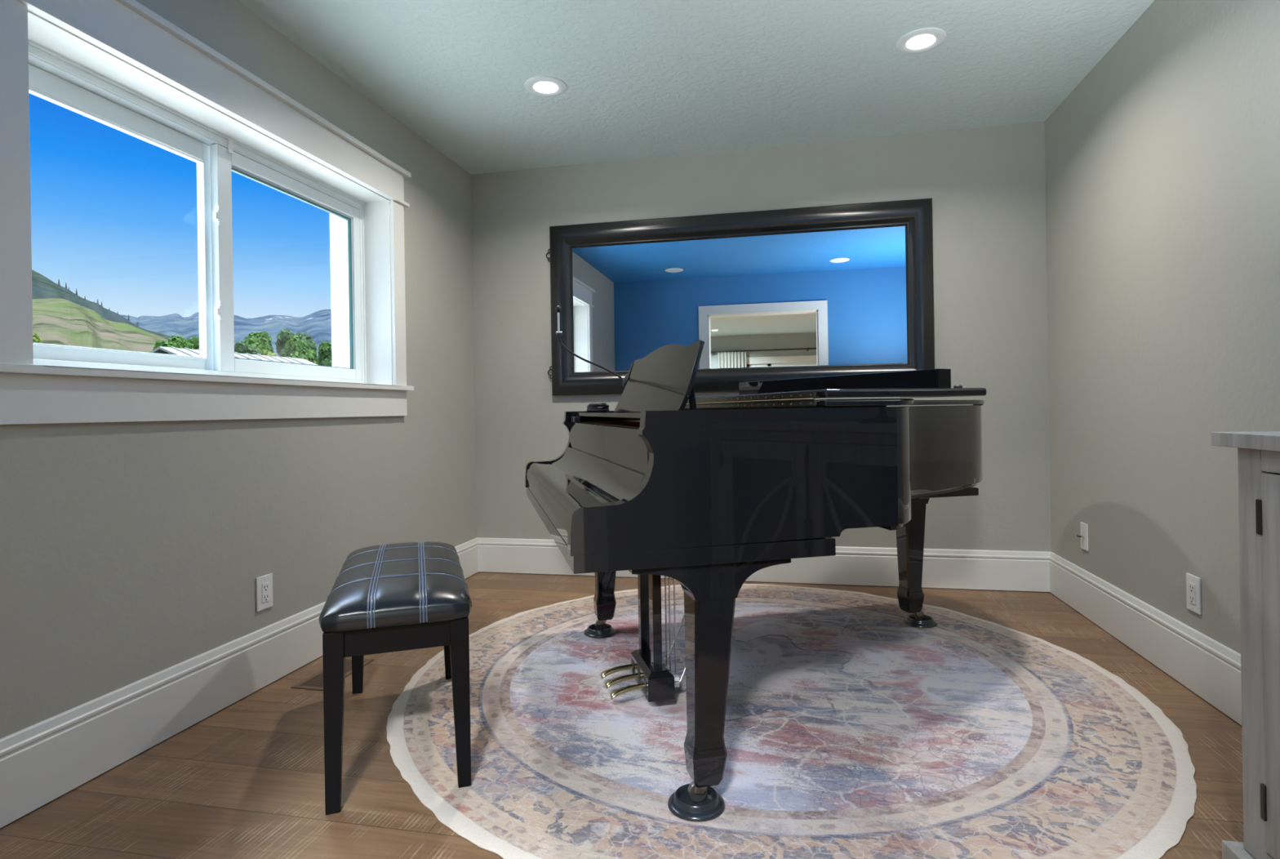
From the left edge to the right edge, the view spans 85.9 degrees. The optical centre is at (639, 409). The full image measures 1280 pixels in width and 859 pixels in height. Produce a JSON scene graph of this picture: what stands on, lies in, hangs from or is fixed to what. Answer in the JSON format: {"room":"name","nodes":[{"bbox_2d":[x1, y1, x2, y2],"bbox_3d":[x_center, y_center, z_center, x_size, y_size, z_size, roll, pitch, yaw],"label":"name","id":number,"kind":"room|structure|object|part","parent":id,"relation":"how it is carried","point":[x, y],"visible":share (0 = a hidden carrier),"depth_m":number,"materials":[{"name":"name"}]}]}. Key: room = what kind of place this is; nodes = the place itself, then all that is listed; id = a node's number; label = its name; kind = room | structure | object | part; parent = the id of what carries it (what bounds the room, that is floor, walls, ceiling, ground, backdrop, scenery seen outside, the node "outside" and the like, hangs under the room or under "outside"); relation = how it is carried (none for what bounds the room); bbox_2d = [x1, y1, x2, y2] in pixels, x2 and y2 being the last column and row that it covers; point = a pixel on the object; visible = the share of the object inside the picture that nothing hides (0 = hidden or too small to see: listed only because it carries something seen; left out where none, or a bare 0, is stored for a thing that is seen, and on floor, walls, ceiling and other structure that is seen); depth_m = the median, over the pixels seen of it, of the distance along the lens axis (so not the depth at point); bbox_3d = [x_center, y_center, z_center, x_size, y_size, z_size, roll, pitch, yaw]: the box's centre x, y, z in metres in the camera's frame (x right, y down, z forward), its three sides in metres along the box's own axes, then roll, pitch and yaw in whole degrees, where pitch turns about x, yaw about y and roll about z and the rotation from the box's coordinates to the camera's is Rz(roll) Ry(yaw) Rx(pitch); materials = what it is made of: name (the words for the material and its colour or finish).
{"room":"music room","nodes":[
{"label":"music room","id":0,"kind":"room"},
{"bbox_2d":[0,0,476,738],"bbox_3d":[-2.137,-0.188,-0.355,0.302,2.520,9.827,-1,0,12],"label":"wall","id":1,"kind":"structure","parent":0,"point":[131,552],"depth_m":2.37,"materials":[{"name":"grey paint"}]},
{"bbox_2d":[0,0,413,424],"bbox_3d":[-1.427,-0.577,2.546,0.186,1.221,1.911,-1,0,12],"label":"trim","id":2,"kind":"structure","parent":1,"relation":"attached to","point":[128,30],"depth_m":2.06,"materials":[{"name":"white paint"}]},
{"bbox_3d":[-1.550,-0.561,1.681,0.020,0.904,0.098,-1,0,12],"label":"casing","id":3,"kind":"part","parent":2,"relation":"part of","materials":[{"name":"white paint"}]},
{"bbox_3d":[-1.368,-1.102,2.532,0.042,0.172,1.911,-1,0,12],"label":"head casing","id":4,"kind":"part","parent":2,"relation":"part of","materials":[{"name":"white paint"}]},
{"bbox_3d":[-1.191,-0.567,3.387,0.020,0.904,0.098,-1,0,12],"label":"casing","id":5,"kind":"part","parent":2,"relation":"part of","materials":[{"name":"white paint"}]},
{"bbox_2d":[27,10,392,384],"bbox_3d":[-1.542,-0.561,2.570,0.333,0.964,1.685,-1,0,12],"label":"window","id":6,"kind":"structure","parent":1,"relation":"in","point":[66,70],"depth_m":2.51,"materials":[{"name":"white plastic"}]},
{"bbox_3d":[-1.655,-0.553,2.171,0.035,0.827,0.758,-1,0,12],"label":"sash","id":7,"kind":"part","parent":6,"relation":"part of","materials":[{"name":"white plastic"}]},
{"bbox_3d":[-1.460,-0.556,2.925,0.032,0.827,0.857,-1,0,12],"label":"sash","id":8,"kind":"part","parent":6,"relation":"part of","materials":[{"name":"white plastic"}]},
{"bbox_2d":[0,537,478,827],"bbox_3d":[-1.367,0.893,2.450,0.016,0.206,3.627,-1,0,12],"label":"baseboard","id":9,"kind":"structure","parent":1,"relation":"attached to","point":[42,762],"depth_m":2.02,"materials":[{"name":"white paint"}]},
{"bbox_2d":[255,573,272,611],"bbox_3d":[-1.363,0.663,2.499,0.010,0.122,0.078,-1,0,12],"label":"wall outlet","id":10,"kind":"object","parent":1,"relation":"attached to","point":[264,584],"visible":1,"depth_m":2.49,"materials":[{"name":"white plastic"}]},
{"bbox_2d":[262,582,269,602],"bbox_3d":[-1.361,0.663,2.499,0.004,0.068,0.034,-1,0,12],"label":"receptacle","id":11,"kind":"object","parent":10,"relation":"attached to","point":[265,585],"depth_m":2.50,"materials":[{"name":"grey plastic"}]},
{"bbox_2d":[0,571,1244,858],"bbox_3d":[0.195,1.006,2.122,3.205,0.060,3.627,-1,0,12],"label":"floor","id":12,"kind":"structure","parent":0,"point":[246,780],"depth_m":1.87,"materials":[{"name":"brown wood"}]},
{"bbox_2d":[290,657,373,690],"bbox_3d":[-1.156,0.995,2.602,0.136,0.004,0.304,-1,0,12],"label":"floor vent","id":13,"kind":"object","parent":12,"relation":"in","point":[314,682],"visible":0.44,"depth_m":2.53,"materials":[{"name":"brown wood"}]},
{"bbox_2d":[386,583,1196,858],"bbox_3d":[0.430,0.966,2.545,2.542,0.010,2.551,-1,0,12],"label":"round rug","id":14,"kind":"object","parent":12,"relation":"on","point":[853,730],"visible":0.85,"depth_m":1.98,"materials":[{"name":"fabric"}]},
{"bbox_2d":[319,541,471,814],"bbox_3d":[-0.731,0.725,2.112,0.373,0.530,0.829,-1,0,-18],"label":"piano bench","id":15,"kind":"object","parent":14,"relation":"on","point":[396,597],"visible":1,"depth_m":1.77,"materials":[{"name":"black leather"}]},
{"bbox_3d":[-0.757,0.769,1.710,0.048,0.442,0.048,-1,0,-18],"label":"leg","id":16,"kind":"part","parent":15,"relation":"part of","materials":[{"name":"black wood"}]},
{"bbox_3d":[-0.989,0.772,2.421,0.048,0.442,0.048,-1,0,-18],"label":"leg","id":17,"kind":"part","parent":15,"relation":"part of","materials":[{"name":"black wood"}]},
{"bbox_3d":[-0.735,0.503,2.112,0.371,0.086,0.824,-1,0,-18],"label":"seat","id":18,"kind":"part","parent":15,"relation":"part of","materials":[{"name":"black leather"}]},
{"bbox_3d":[-0.704,0.764,2.514,0.048,0.435,0.048,-1,0,-18],"label":"leg","id":19,"kind":"part","parent":15,"relation":"part of","materials":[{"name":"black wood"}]},
{"bbox_3d":[-0.472,0.760,1.803,0.048,0.435,0.048,-1,0,-18],"label":"leg","id":20,"kind":"part","parent":15,"relation":"part of","materials":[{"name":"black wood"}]},
{"bbox_2d":[583,623,616,637],"bbox_3d":[-0.175,0.960,2.999,0.140,0.027,0.140,-1,0,12],"label":"cup","id":21,"kind":"object","parent":14,"relation":"on","point":[592,632],"visible":0.84,"depth_m":2.96,"materials":[{"name":"grey plastic"}]},
{"bbox_2d":[667,783,724,821],"bbox_3d":[0.138,0.955,1.684,0.140,0.027,0.140,-1,0,12],"label":"cup","id":22,"kind":"object","parent":14,"relation":"on","point":[680,803],"visible":0.87,"depth_m":1.65,"materials":[{"name":"grey plastic"}]},
{"bbox_2d":[524,339,986,801],"bbox_3d":[0.594,0.362,2.489,1.896,1.177,1.525,-1,0,-13],"label":"grand piano","id":23,"kind":"object","parent":14,"relation":"on","point":[708,494],"depth_m":1.68,"materials":[{"name":"black paint"}]},
{"bbox_2d":[573,416,580,422],"bbox_3d":[-0.264,0.041,2.861,0.024,0.024,0.036,-1,0,-13],"label":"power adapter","id":24,"kind":"object","parent":23,"relation":"on","point":[575,419],"visible":0.96,"depth_m":2.84,"materials":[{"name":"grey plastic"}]},
{"bbox_3d":[-0.096,0.166,3.070,0.829,0.323,0.050,-1,0,-13],"label":"arm","id":25,"kind":"part","parent":23,"relation":"part of","materials":[{"name":"black paint"}]},
{"bbox_2d":[555,305,628,386],"bbox_3d":[-0.188,-0.258,2.795,0.307,0.324,0.060,-1,0,-13],"label":"desk lamp","id":26,"kind":"object","parent":23,"relation":"attached to","point":[557,308],"visible":0.95,"depth_m":2.77,"materials":[{"name":"grey plastic"}]},
{"bbox_3d":[-0.327,-0.403,2.759,0.024,0.029,0.024,-1,0,-13],"label":"lamp knob","id":27,"kind":"part","parent":26,"relation":"part of","materials":[{"name":"black rubber"}]},
{"bbox_3d":[-0.175,-0.010,2.872,0.097,0.036,0.222,-1,0,-13],"label":"cable coil","id":28,"kind":"part","parent":23,"relation":"part of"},
{"bbox_3d":[-0.144,0.639,3.007,0.113,0.540,0.100,-1,0,-13],"label":"leg","id":29,"kind":"part","parent":23,"relation":"part of","materials":[{"name":"black paint"}]},
{"bbox_2d":[578,412,640,417],"bbox_3d":[0.086,0.013,2.261,0.405,0.014,1.180,-1,0,-13],"label":"shelf","id":30,"kind":"object","parent":23,"relation":"attached to","point":[625,415],"depth_m":2.10,"materials":[{"name":"black paint"}]},
{"bbox_3d":[0.010,0.607,2.408,0.030,0.487,0.035,-1,0,-13],"label":"lyre post","id":31,"kind":"part","parent":23,"relation":"part of","materials":[{"name":"black paint"}]},
{"bbox_3d":[0.028,-0.057,2.401,0.055,0.135,0.961,-1,0,-13],"label":"panel","id":32,"kind":"part","parent":23,"relation":"part of","materials":[{"name":"black paint"}]},
{"bbox_3d":[0.051,0.606,2.238,0.030,0.487,0.035,-1,0,-13],"label":"lyre post","id":33,"kind":"part","parent":23,"relation":"part of","materials":[{"name":"black paint"}]},
{"bbox_3d":[0.087,0.628,2.339,0.005,0.528,0.005,-1,0,-36],"label":"pedal rod","id":34,"kind":"part","parent":23,"relation":"part of","materials":[{"name":"silver metal"}]},
{"bbox_3d":[0.098,0.628,2.292,0.006,0.528,0.006,-1,0,-13],"label":"pedal rod","id":35,"kind":"part","parent":23,"relation":"part of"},
{"bbox_3d":[0.115,0.628,2.296,0.005,0.528,0.005,-1,0,9],"label":"pedal rod","id":36,"kind":"part","parent":23,"relation":"part of","materials":[{"name":"silver metal"}]},
{"bbox_3d":[0.170,0.634,1.685,0.113,0.540,0.100,-1,0,-13],"label":"leg","id":37,"kind":"part","parent":23,"relation":"part of","materials":[{"name":"black paint"}]},
{"bbox_3d":[0.239,0.160,1.660,0.829,0.323,0.050,-1,0,-13],"label":"arm","id":38,"kind":"part","parent":23,"relation":"part of","materials":[{"name":"black paint"}]},
{"bbox_3d":[0.893,-0.024,2.562,1.269,0.018,1.524,-1,0,-13],"label":"lid","id":39,"kind":"part","parent":23,"relation":"part of","materials":[{"name":"black paint"}]},
{"bbox_2d":[738,368,951,395],"bbox_3d":[0.635,-0.083,2.327,0.056,0.058,0.904,-1,0,-29],"label":"piano lid","id":40,"kind":"object","parent":23,"relation":"on","point":[937,378],"visible":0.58,"depth_m":2.17,"materials":[{"name":"black paint"}]},
{"bbox_3d":[1.198,0.609,3.042,0.105,0.558,0.092,-1,0,-13],"label":"leg","id":41,"kind":"part","parent":23,"relation":"part of","materials":[{"name":"black paint"}]},
{"bbox_2d":[903,613,937,627],"bbox_3d":[1.249,0.938,3.063,0.140,0.027,0.140,-1,0,12],"label":"cup","id":42,"kind":"object","parent":14,"relation":"on","point":[928,621],"visible":0.92,"depth_m":3.02,"materials":[{"name":"grey plastic"}]},
{"bbox_2d":[1211,431,1279,858],"bbox_3d":[1.304,0.501,0.821,0.449,0.912,1.201,-1,0,12],"label":"base cabinet","id":43,"kind":"object","parent":12,"relation":"on","point":[1259,451],"visible":1,"depth_m":1.34,"materials":[{"name":"grey wood"}]},
{"bbox_3d":[1.166,0.489,1.095,0.020,0.734,0.477,-1,0,12],"label":"door","id":44,"kind":"part","parent":43,"relation":"part of","materials":[{"name":"grey wood"}]},
{"bbox_2d":[236,0,1154,174],"bbox_3d":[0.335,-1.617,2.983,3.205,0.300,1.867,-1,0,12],"label":"ceiling","id":45,"kind":"structure","parent":0,"point":[642,78],"depth_m":2.93,"materials":[{"name":"white paint"}]},
{"bbox_2d":[524,75,566,96],"bbox_3d":[-0.424,-1.451,3.094,0.190,0.011,0.190,-1,0,12],"label":"recessed light","id":46,"kind":"object","parent":45,"relation":"in","point":[541,86],"visible":1,"depth_m":3.08,"materials":[{"name":"white plastic"}]},
{"bbox_2d":[895,27,946,53],"bbox_3d":[1.125,-1.476,2.757,0.190,0.011,0.190,-1,0,12],"label":"recessed light","id":47,"kind":"object","parent":45,"relation":"in","point":[925,39],"visible":1,"depth_m":2.74,"materials":[{"name":"white plastic"}]},
{"bbox_2d":[471,121,1051,584],"bbox_3d":[0.570,-0.230,3.994,3.205,2.520,0.200,-1,0,12],"label":"wall","id":48,"kind":"structure","parent":0,"point":[986,186],"depth_m":3.75,"materials":[{"name":"grey paint"}]},
{"bbox_2d":[546,198,934,395],"bbox_3d":[0.498,-0.604,3.876,2.168,1.006,0.052,-1,0,12],"label":"wall mirror","id":49,"kind":"object","parent":48,"relation":"attached to","point":[846,289],"visible":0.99,"depth_m":3.86,"materials":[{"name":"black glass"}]},
{"bbox_2d":[476,537,1050,591],"bbox_3d":[0.565,0.863,3.889,3.205,0.206,0.016,-1,0,12],"label":"baseboard","id":50,"kind":"structure","parent":48,"relation":"attached to","point":[970,569],"depth_m":3.74,"materials":[{"name":"white paint"}]},
{"bbox_2d":[1044,0,1279,653],"bbox_3d":[1.862,-0.251,1.869,0.200,2.520,3.827,-1,0,12],"label":"wall","id":51,"kind":"structure","parent":0,"point":[1162,162],"depth_m":2.45,"materials":[{"name":"grey paint"}]},
{"bbox_2d":[1076,521,1088,551],"bbox_3d":[2.026,0.582,3.163,0.039,0.122,0.072,-1,0,12],"label":"outlet","id":52,"kind":"object","parent":51,"relation":"attached to","point":[1083,526],"visible":1,"depth_m":3.15,"materials":[{"name":"white plastic"}]},
{"bbox_2d":[1048,551,1241,724],"bbox_3d":[1.753,0.844,1.794,0.016,0.206,3.627,-1,0,12],"label":"baseboard","id":53,"kind":"structure","parent":51,"relation":"attached to","point":[1208,668],"depth_m":2.52,"materials":[{"name":"white paint"}]},
{"bbox_2d":[1186,573,1201,614],"bbox_3d":[1.863,0.618,2.316,0.010,0.122,0.078,-1,0,12],"label":"wall outlet","id":54,"kind":"object","parent":51,"relation":"attached to","point":[1193,595],"visible":1,"depth_m":2.31,"materials":[{"name":"white plastic"}]},
{"bbox_2d":[1188,582,1195,604],"bbox_3d":[1.860,0.618,2.317,0.004,0.068,0.034,-1,0,12],"label":"receptacle","id":55,"kind":"object","parent":54,"relation":"attached to","point":[1192,585],"depth_m":2.31,"materials":[{"name":"grey plastic"}]},
{"label":"outside","id":56,"kind":"structure","parent":0,"visible":0},
{"bbox_3d":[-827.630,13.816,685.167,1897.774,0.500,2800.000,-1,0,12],"label":"ground","id":57,"kind":"structure","parent":56,"visible":0},
{"bbox_2d":[32,333,41,342],"bbox_3d":[-26.601,-1.193,29.917,2.301,4.329,2.216,-1,0,42],"label":"bush","id":58,"kind":"object","parent":57,"relation":"on","point":[36,339],"visible":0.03,"depth_m":29.96,"materials":[{"name":"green plant"}]},
{"bbox_2d":[32,297,168,352],"bbox_3d":[-107.501,-11.950,145.896,216.587,28.340,199.795,-1,0,12],"label":"hill","id":59,"kind":"structure","parent":57,"relation":"on","point":[55,321],"depth_m":78.74,"materials":[{"name":"green plant"}]},
{"bbox_2d":[31,269,171,340],"bbox_3d":[-240.673,-39.169,331.333,389.879,86.968,373.914,-1,0,12],"label":"ridge","id":60,"kind":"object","parent":57,"relation":"on","point":[42,286],"visible":0.07,"depth_m":302.92,"materials":[{"name":"green plant"}]},
{"bbox_2d":[153,339,177,349],"bbox_3d":[-25.344,-1.411,37.198,2.757,4.726,2.623,-1,0,22],"label":"tree","id":61,"kind":"object","parent":57,"relation":"on","point":[162,344],"visible":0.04,"depth_m":36.78,"materials":[{"name":"green plant"}]},
{"bbox_2d":[164,334,197,349],"bbox_3d":[-29.300,-1.910,43.891,2.924,5.849,3.867,-1,0,3],"label":"tree","id":62,"kind":"object","parent":57,"relation":"on","point":[178,340],"visible":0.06,"depth_m":43.88,"materials":[{"name":"green plant"}]},
{"bbox_2d":[186,336,199,349],"bbox_3d":[-32.968,-2.145,50.220,3.643,6.435,3.466,-1,0,39],"label":"tree","id":63,"kind":"object","parent":57,"relation":"on","point":[194,341],"visible":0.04,"depth_m":50.09,"materials":[{"name":"green plant"}]},
{"bbox_2d":[120,309,331,363],"bbox_3d":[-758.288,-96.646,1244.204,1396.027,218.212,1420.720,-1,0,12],"label":"range","id":64,"kind":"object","parent":57,"relation":"on","point":[317,324],"visible":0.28,"depth_m":1102.22,"materials":[{"name":"blue stone"}]},
{"bbox_2d":[149,346,317,364],"bbox_3d":[-18.147,-0.897,31.220,8.400,3.422,7.515,-1,0,18],"label":"barn","id":65,"kind":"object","parent":57,"relation":"on","point":[166,350],"visible":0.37,"depth_m":30.76,"materials":[{"name":"grey metal"}]},
{"bbox_2d":[234,340,261,354],"bbox_3d":[-27.343,-1.860,46.499,3.666,5.687,3.461,-1,0,-32],"label":"tree","id":66,"kind":"object","parent":57,"relation":"on","point":[241,347],"visible":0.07,"depth_m":46.96,"materials":[{"name":"green plant"}]},
{"bbox_2d":[243,331,274,354],"bbox_3d":[-29.758,-2.583,53.166,4.726,7.209,4.497,-1,0,3],"label":"tree","id":67,"kind":"object","parent":57,"relation":"on","point":[261,340],"visible":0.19,"depth_m":52.92,"materials":[{"name":"green plant"}]},
{"bbox_2d":[259,348,276,356],"bbox_3d":[-20.905,-1.276,38.737,1.909,4.317,1.876,-1,0,39],"label":"bush","id":68,"kind":"object","parent":57,"relation":"on","point":[264,352],"visible":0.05,"depth_m":38.52,"materials":[{"name":"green plant"}]},
{"bbox_2d":[275,328,316,356],"bbox_3d":[-32.304,-3.117,61.094,5.702,8.357,5.384,-1,0,14],"label":"tree","id":69,"kind":"object","parent":57,"relation":"on","point":[285,335],"visible":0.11,"depth_m":61.21,"materials":[{"name":"green plant"}]},
{"bbox_2d":[284,335,318,364],"bbox_3d":[-20.801,-1.852,42.006,2.334,5.465,3.364,-1,0,-37],"label":"tree","id":70,"kind":"object","parent":57,"relation":"on","point":[295,348],"visible":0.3,"depth_m":41.69,"materials":[{"name":"green plant"}]},
{"bbox_2d":[282,338,332,366],"bbox_3d":[-22.898,-2.053,48.769,3.749,5.934,3.971,-1,0,-44],"label":"tree","id":71,"kind":"object","parent":57,"relation":"on","point":[309,342],"visible":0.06,"depth_m":48.52,"materials":[{"name":"green plant"}]},
{"bbox_2d":[317,340,332,364],"bbox_3d":[-24.872,-2.320,55.790,4.136,6.530,3.935,-1,0,13],"label":"tree","id":72,"kind":"object","parent":57,"relation":"on","point":[325,349],"visible":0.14,"depth_m":54.94,"materials":[{"name":"green plant"}]}
]}

